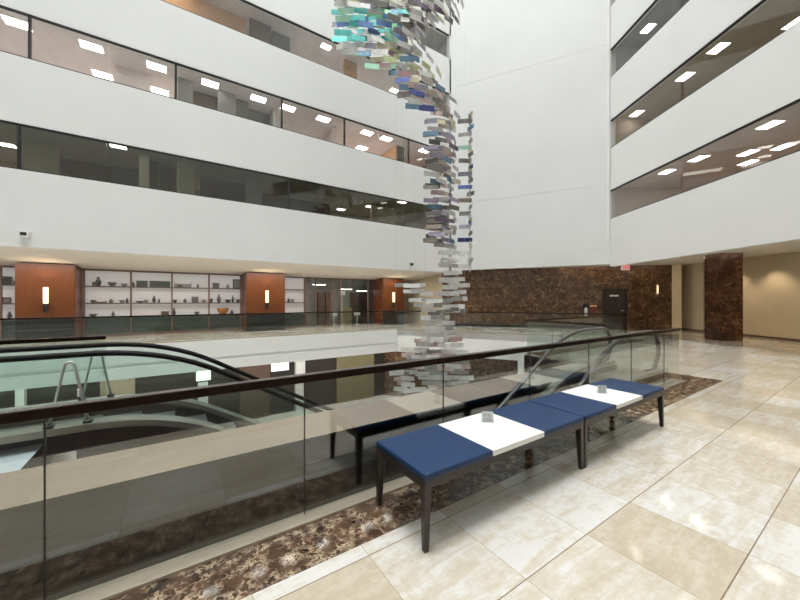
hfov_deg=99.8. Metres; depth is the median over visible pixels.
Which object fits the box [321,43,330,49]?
diffuser
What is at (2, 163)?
wall
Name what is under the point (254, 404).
wall panel
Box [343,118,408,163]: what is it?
window
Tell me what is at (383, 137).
ceiling light
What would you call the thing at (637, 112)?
ceiling light
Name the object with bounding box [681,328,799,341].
baseboard
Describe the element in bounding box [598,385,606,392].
card holder
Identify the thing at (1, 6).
window
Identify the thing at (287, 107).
diffuser
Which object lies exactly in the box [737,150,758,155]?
diffuser
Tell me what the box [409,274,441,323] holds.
wall
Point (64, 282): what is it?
column
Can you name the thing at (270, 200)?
wall
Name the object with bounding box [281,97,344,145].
window
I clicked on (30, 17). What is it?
window
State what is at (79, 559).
trim
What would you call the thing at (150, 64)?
ceiling light
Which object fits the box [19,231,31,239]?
security camera
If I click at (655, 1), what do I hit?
window
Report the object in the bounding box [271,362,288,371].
box
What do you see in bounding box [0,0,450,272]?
wall
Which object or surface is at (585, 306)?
fire extinguisher
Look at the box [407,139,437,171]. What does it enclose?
window
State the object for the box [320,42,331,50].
ceiling light
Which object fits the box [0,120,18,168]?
window
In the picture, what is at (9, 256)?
ceiling
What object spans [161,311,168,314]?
storage box
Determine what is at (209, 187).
wall
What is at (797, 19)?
ceiling light
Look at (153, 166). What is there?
wall
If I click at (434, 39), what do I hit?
ceiling
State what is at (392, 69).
window
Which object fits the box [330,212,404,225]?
wall
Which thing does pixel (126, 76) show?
wall
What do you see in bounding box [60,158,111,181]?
wall
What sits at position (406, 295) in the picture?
wall
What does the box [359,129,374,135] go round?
ceiling light
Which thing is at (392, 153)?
wall
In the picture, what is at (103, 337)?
glass railing
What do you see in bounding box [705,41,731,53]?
ceiling light
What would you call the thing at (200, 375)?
box
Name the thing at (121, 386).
wall panel
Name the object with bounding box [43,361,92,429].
stand
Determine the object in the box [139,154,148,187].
wall
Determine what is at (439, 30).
window
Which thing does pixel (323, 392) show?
wall
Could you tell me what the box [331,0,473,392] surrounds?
sculpture
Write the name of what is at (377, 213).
wall
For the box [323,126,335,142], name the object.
wall
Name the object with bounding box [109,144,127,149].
ceiling light
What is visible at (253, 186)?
wall
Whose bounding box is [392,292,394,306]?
wall sconce
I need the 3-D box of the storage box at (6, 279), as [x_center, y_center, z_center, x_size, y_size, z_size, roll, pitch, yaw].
[-15.697,-0.778,13.380,0.372,0.316,0.224,0,0,-34]
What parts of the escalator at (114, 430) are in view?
comb plate, handrail, handrail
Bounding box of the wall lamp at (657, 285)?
[656,284,658,294]
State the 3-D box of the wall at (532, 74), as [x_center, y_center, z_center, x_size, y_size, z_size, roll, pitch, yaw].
[6.881,-45.100,18.834,4.390,86.600,7.310,0,0,-34]
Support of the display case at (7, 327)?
on the floor at (704, 504)
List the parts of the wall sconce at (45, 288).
lamp shade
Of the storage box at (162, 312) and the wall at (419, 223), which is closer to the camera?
the storage box at (162, 312)
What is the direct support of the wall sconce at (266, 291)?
attached to the column at (254, 285)
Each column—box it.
[15,262,81,338]
[15,389,26,406]
[242,272,284,331]
[294,361,304,411]
[373,278,403,324]
[704,253,742,340]
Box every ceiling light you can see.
[0,13,33,31]
[0,141,16,147]
[77,37,104,53]
[90,68,113,80]
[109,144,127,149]
[146,59,166,72]
[150,85,168,95]
[201,77,219,88]
[249,93,266,103]
[279,103,296,111]
[315,114,330,122]
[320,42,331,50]
[355,145,368,150]
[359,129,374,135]
[379,135,392,141]
[389,87,398,92]
[628,109,644,116]
[639,23,656,33]
[657,168,676,173]
[674,71,695,80]
[687,155,709,161]
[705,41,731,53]
[735,149,761,155]
[736,159,760,165]
[754,119,786,129]
[769,142,797,149]
[780,15,799,29]
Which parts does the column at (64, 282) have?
facing panel, panel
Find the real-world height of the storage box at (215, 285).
0.259 m
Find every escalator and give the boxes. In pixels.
[0,342,332,458]
[496,327,667,408]
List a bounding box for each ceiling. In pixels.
[0,9,444,166]
[0,122,441,222]
[0,246,441,280]
[202,0,446,104]
[355,0,446,49]
[511,240,799,268]
[618,0,688,47]
[619,0,799,118]
[621,103,799,188]
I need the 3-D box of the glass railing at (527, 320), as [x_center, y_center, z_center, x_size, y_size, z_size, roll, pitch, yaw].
[4.242,1.080,8.856,0.070,1.040,2.070,0,0,-34]
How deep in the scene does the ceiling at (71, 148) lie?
14.63 m
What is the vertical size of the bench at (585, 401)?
0.497 m
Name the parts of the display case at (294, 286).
panel, panel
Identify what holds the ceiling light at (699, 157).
attached to the ceiling at (722, 161)
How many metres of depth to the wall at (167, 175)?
14.28 m
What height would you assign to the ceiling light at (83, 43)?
0.042 m
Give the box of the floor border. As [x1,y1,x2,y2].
[109,372,722,599]
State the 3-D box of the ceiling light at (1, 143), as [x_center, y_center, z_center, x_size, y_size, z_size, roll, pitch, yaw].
[-14.194,-5.599,12.140,0.504,0.042,0.360,0,0,-34]
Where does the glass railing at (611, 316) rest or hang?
on the trim at (633, 340)
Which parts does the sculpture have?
plate, plate, plate, plate, plate, plate, plate, plate, plate, plate, plate, plate, plate, plate, plate, plate, plate, plate, plate, plate, plate, plate, plate, plate, plate, plate, plate, plate, plate, plate, plate, plate, plate, plate, plate, plate, plate, plate, plate, plate, plate, plate, plate, plate, plate, plate, plate, plate, plate, plate, plate, plate, plate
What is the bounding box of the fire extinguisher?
[583,304,587,315]
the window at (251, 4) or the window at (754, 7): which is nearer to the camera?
the window at (754, 7)
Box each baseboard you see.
[448,323,600,328]
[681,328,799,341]
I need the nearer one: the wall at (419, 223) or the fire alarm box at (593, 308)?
the fire alarm box at (593, 308)
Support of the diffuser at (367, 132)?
attached to the ceiling light at (363, 131)
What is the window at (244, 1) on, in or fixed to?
in the wall at (60, 212)
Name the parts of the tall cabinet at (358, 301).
door, door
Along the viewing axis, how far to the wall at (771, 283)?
14.10 m
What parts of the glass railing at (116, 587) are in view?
handrail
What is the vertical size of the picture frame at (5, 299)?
0.238 m
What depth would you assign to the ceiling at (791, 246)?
13.41 m
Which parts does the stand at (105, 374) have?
frame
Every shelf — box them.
[85,286,239,288]
[85,302,239,303]
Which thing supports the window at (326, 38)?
in the wall at (60, 212)
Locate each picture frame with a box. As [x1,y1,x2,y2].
[3,297,11,302]
[233,279,239,287]
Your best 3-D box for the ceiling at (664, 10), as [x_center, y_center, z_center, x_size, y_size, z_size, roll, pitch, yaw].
[15.816,-13.110,8.221,9.237,0.880,18.194,0,0,-3]
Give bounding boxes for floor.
[0,322,799,599]
[254,395,397,422]
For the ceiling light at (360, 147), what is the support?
attached to the ceiling at (53, 45)
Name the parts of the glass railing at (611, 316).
handrail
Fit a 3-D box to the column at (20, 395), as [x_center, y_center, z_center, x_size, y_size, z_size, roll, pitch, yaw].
[-14.238,4.435,12.661,0.233,3.330,0.300,0,0,-34]
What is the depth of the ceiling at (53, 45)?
13.57 m
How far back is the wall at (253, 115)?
16.35 m
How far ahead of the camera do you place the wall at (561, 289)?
19.16 m
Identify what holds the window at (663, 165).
in the wall at (759, 205)
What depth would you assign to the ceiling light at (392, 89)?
20.31 m
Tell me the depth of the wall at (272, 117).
16.02 m
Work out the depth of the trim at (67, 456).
4.27 m
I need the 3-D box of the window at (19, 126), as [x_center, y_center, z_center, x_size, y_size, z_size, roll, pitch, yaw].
[-8.462,-4.780,12.831,8.335,1.440,0.100,0,0,-34]
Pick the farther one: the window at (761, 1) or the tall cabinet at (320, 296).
the tall cabinet at (320, 296)
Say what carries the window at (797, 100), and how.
in the wall at (759, 205)
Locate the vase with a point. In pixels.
(98, 280)
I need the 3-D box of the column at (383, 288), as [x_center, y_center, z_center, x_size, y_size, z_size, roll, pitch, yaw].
[-0.764,0.100,22.420,1.620,3.000,1.330,0,0,-34]
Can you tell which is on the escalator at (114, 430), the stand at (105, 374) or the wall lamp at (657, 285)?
the stand at (105, 374)
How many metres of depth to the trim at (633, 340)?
11.32 m
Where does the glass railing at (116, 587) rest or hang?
on the floor at (704, 504)
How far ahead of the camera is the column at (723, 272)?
13.28 m
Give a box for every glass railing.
[0,310,395,343]
[0,328,684,599]
[0,335,105,344]
[397,310,618,337]
[526,314,627,354]
[526,319,603,363]
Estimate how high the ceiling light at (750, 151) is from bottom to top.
0.042 m
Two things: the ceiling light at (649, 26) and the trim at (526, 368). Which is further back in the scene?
the ceiling light at (649, 26)
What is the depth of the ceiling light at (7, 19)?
11.02 m
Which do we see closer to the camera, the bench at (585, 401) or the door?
the bench at (585, 401)
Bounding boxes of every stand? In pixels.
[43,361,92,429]
[78,349,114,400]
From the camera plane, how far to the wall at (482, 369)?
19.19 m
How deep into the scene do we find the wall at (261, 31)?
15.34 m
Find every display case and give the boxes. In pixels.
[0,266,14,339]
[82,269,241,335]
[285,276,305,327]
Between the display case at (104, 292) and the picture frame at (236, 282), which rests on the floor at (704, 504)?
the display case at (104, 292)
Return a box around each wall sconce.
[43,286,48,311]
[265,290,268,308]
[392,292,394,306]
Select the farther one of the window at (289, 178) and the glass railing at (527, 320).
the window at (289, 178)
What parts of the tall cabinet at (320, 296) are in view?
door, door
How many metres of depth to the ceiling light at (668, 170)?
14.63 m
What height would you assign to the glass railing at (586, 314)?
1.040 m
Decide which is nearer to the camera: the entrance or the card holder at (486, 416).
the card holder at (486, 416)
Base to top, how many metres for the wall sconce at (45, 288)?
0.990 m
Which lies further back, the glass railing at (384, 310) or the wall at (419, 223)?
the wall at (419, 223)
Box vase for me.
[95,277,100,285]
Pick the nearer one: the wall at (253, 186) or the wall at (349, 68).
the wall at (253, 186)
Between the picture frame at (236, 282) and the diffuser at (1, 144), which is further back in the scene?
the picture frame at (236, 282)
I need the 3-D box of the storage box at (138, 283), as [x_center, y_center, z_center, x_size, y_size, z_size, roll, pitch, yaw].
[-12.093,-0.760,15.802,0.435,0.280,0.224,0,0,-34]
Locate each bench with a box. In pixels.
[376,401,583,552]
[528,378,663,467]
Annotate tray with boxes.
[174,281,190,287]
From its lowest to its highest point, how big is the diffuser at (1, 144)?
0.012 m
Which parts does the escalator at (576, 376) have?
handrail, comb plate, handrail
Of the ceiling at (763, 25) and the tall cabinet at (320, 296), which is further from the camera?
the tall cabinet at (320, 296)
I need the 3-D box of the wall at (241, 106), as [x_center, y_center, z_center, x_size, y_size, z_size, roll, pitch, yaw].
[-7.270,-7.850,15.476,0.502,2.540,0.200,0,0,-34]
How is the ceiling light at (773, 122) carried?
attached to the ceiling at (722, 161)
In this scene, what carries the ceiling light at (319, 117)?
attached to the ceiling at (53, 45)
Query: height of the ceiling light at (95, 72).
0.042 m
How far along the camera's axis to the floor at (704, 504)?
2.89 m
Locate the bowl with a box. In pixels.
[217,308,228,313]
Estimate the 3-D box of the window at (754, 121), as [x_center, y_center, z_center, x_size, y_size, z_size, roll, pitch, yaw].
[10.817,-4.780,11.939,0.080,1.440,3.299,0,0,-3]
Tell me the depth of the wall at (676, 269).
17.55 m
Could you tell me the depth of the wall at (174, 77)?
13.83 m
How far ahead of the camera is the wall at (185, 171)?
13.75 m
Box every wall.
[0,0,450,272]
[0,161,16,167]
[0,265,372,333]
[0,353,383,414]
[22,140,59,173]
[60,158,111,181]
[112,166,138,185]
[115,65,149,90]
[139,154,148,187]
[149,161,157,188]
[159,91,216,191]
[163,0,289,114]
[174,77,177,98]
[177,161,194,193]
[200,177,244,201]
[236,99,247,118]
[245,176,261,203]
[248,109,268,123]
[249,18,270,43]
[262,193,329,214]
[269,108,275,125]
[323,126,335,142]
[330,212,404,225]
[343,59,356,78]
[370,205,394,223]
[381,145,397,159]
[384,351,517,396]
[397,146,403,161]
[397,330,630,373]
[404,281,408,321]
[405,39,446,230]
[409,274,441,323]
[442,265,671,329]
[451,0,609,269]
[610,0,799,266]
[615,47,689,215]
[672,264,680,327]
[681,252,799,338]
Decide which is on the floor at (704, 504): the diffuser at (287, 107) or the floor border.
the floor border
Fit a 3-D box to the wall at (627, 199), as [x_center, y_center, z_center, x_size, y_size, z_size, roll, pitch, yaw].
[14.944,-7.865,17.187,8.337,9.610,0.200,0,0,-3]
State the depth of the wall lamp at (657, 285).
17.79 m
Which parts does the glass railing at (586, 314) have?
handrail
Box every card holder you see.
[481,411,493,421]
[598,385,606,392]
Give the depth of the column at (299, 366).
18.40 m
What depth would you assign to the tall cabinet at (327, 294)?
21.70 m
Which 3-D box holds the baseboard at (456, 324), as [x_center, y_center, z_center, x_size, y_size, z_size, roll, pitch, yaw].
[6.862,1.520,19.788,8.789,0.160,0.020,0,0,16]
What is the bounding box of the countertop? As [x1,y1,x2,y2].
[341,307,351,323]
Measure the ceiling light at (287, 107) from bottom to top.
0.042 m
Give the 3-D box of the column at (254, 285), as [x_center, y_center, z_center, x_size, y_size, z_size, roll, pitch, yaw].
[-7.304,0.100,18.025,1.920,3.000,1.330,0,0,-34]
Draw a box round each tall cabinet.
[316,292,324,324]
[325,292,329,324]
[350,293,366,323]
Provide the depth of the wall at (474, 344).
16.11 m
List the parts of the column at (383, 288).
facing panel, panel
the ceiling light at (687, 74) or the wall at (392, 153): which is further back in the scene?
the wall at (392, 153)
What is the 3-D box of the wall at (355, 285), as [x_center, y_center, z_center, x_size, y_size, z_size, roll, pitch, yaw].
[-12.585,-0.050,17.206,30.300,3.300,0.200,0,0,-34]
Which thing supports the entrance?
on the floor at (704, 504)
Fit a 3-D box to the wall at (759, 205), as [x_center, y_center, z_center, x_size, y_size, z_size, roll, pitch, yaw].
[11.084,-45.035,8.035,9.710,86.730,15.733,0,0,-34]
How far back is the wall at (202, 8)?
14.64 m
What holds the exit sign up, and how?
attached to the wall at (759, 205)
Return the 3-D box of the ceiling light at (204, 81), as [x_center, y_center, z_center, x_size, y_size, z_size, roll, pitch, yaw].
[-7.975,-9.099,14.159,0.672,0.042,0.480,0,0,-34]
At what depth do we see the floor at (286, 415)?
18.95 m
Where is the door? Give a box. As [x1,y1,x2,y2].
[603,289,626,329]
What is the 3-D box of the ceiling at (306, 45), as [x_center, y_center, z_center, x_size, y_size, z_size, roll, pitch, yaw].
[-10.898,-13.110,14.695,30.300,0.880,5.450,0,0,-34]
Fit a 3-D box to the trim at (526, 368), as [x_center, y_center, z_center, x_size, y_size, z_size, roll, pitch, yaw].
[7.079,3.850,10.738,6.870,4.500,2.270,0,0,-34]
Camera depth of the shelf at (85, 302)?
16.35 m
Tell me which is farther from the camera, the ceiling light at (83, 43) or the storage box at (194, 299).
the storage box at (194, 299)
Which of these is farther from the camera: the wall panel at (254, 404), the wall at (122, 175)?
the wall panel at (254, 404)
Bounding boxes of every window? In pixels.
[0,5,28,57]
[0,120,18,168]
[17,123,287,208]
[28,14,174,98]
[161,0,250,36]
[175,62,280,127]
[250,3,324,66]
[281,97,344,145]
[288,177,433,230]
[325,37,386,91]
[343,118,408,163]
[388,1,448,53]
[389,69,448,99]
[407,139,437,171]
[611,0,660,53]
[611,77,666,147]
[611,164,665,217]
[665,5,757,111]
[665,120,755,198]
[756,0,799,50]
[756,99,799,165]
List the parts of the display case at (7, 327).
panel, panel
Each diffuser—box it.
[0,143,15,147]
[283,104,295,111]
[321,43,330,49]
[360,130,372,135]
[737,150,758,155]
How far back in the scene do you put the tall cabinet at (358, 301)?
22.94 m
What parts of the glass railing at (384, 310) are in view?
handrail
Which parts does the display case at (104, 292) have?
panel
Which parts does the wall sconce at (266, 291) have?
lamp shade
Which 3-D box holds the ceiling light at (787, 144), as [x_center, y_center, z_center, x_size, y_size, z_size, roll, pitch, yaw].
[13.976,-5.599,12.298,0.408,0.042,0.571,0,0,-3]
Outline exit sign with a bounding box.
[621,265,629,269]
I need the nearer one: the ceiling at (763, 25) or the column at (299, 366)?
the ceiling at (763, 25)
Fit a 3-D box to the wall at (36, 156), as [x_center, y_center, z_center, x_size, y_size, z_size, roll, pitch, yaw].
[-12.984,-4.340,12.118,1.024,2.560,0.200,0,0,-34]
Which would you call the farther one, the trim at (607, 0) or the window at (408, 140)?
the window at (408, 140)
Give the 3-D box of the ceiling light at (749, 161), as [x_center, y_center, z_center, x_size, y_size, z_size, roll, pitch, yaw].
[14.172,-5.599,13.724,0.408,0.042,0.571,0,0,-3]
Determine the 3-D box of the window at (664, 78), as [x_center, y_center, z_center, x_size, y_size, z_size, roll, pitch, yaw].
[10.662,-8.290,15.234,0.080,1.420,3.299,0,0,-3]
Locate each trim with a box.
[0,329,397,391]
[0,383,548,599]
[23,444,75,468]
[152,329,644,366]
[524,356,567,372]
[607,0,608,237]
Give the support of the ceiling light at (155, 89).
attached to the ceiling at (53, 45)
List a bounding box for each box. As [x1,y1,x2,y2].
[3,276,12,283]
[136,281,147,286]
[149,281,169,286]
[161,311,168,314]
[191,297,198,302]
[196,370,210,381]
[212,283,219,287]
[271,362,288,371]
[590,305,596,312]
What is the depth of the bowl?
17.57 m
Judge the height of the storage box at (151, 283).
0.287 m
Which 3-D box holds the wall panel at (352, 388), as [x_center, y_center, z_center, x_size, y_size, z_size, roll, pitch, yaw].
[-2.696,4.636,20.537,2.490,2.927,0.100,0,0,-34]
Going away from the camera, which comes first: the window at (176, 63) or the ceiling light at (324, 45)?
the window at (176, 63)
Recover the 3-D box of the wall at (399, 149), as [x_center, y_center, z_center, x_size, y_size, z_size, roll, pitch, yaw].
[-0.025,-7.850,20.103,0.501,2.540,0.200,0,0,-34]
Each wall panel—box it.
[100,378,134,396]
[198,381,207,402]
[240,364,269,418]
[336,354,373,403]
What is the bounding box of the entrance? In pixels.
[306,277,373,326]
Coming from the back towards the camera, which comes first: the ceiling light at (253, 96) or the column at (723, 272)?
the ceiling light at (253, 96)
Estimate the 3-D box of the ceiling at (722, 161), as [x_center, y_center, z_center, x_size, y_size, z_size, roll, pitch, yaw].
[15.816,-6.060,8.221,9.237,0.880,18.194,0,0,-3]
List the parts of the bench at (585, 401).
leg, frame, leg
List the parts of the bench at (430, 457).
leg, leg, frame, leg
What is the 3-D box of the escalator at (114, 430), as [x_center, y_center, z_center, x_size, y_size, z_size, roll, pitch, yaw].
[-1.234,3.767,6.128,10.267,6.342,1.350,0,0,-34]
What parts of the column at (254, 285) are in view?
panel, facing panel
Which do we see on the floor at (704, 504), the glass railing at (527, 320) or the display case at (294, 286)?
the display case at (294, 286)
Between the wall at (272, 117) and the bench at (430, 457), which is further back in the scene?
the wall at (272, 117)
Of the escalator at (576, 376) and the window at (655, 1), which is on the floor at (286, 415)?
the escalator at (576, 376)
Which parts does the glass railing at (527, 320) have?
handrail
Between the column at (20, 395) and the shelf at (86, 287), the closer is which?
the column at (20, 395)

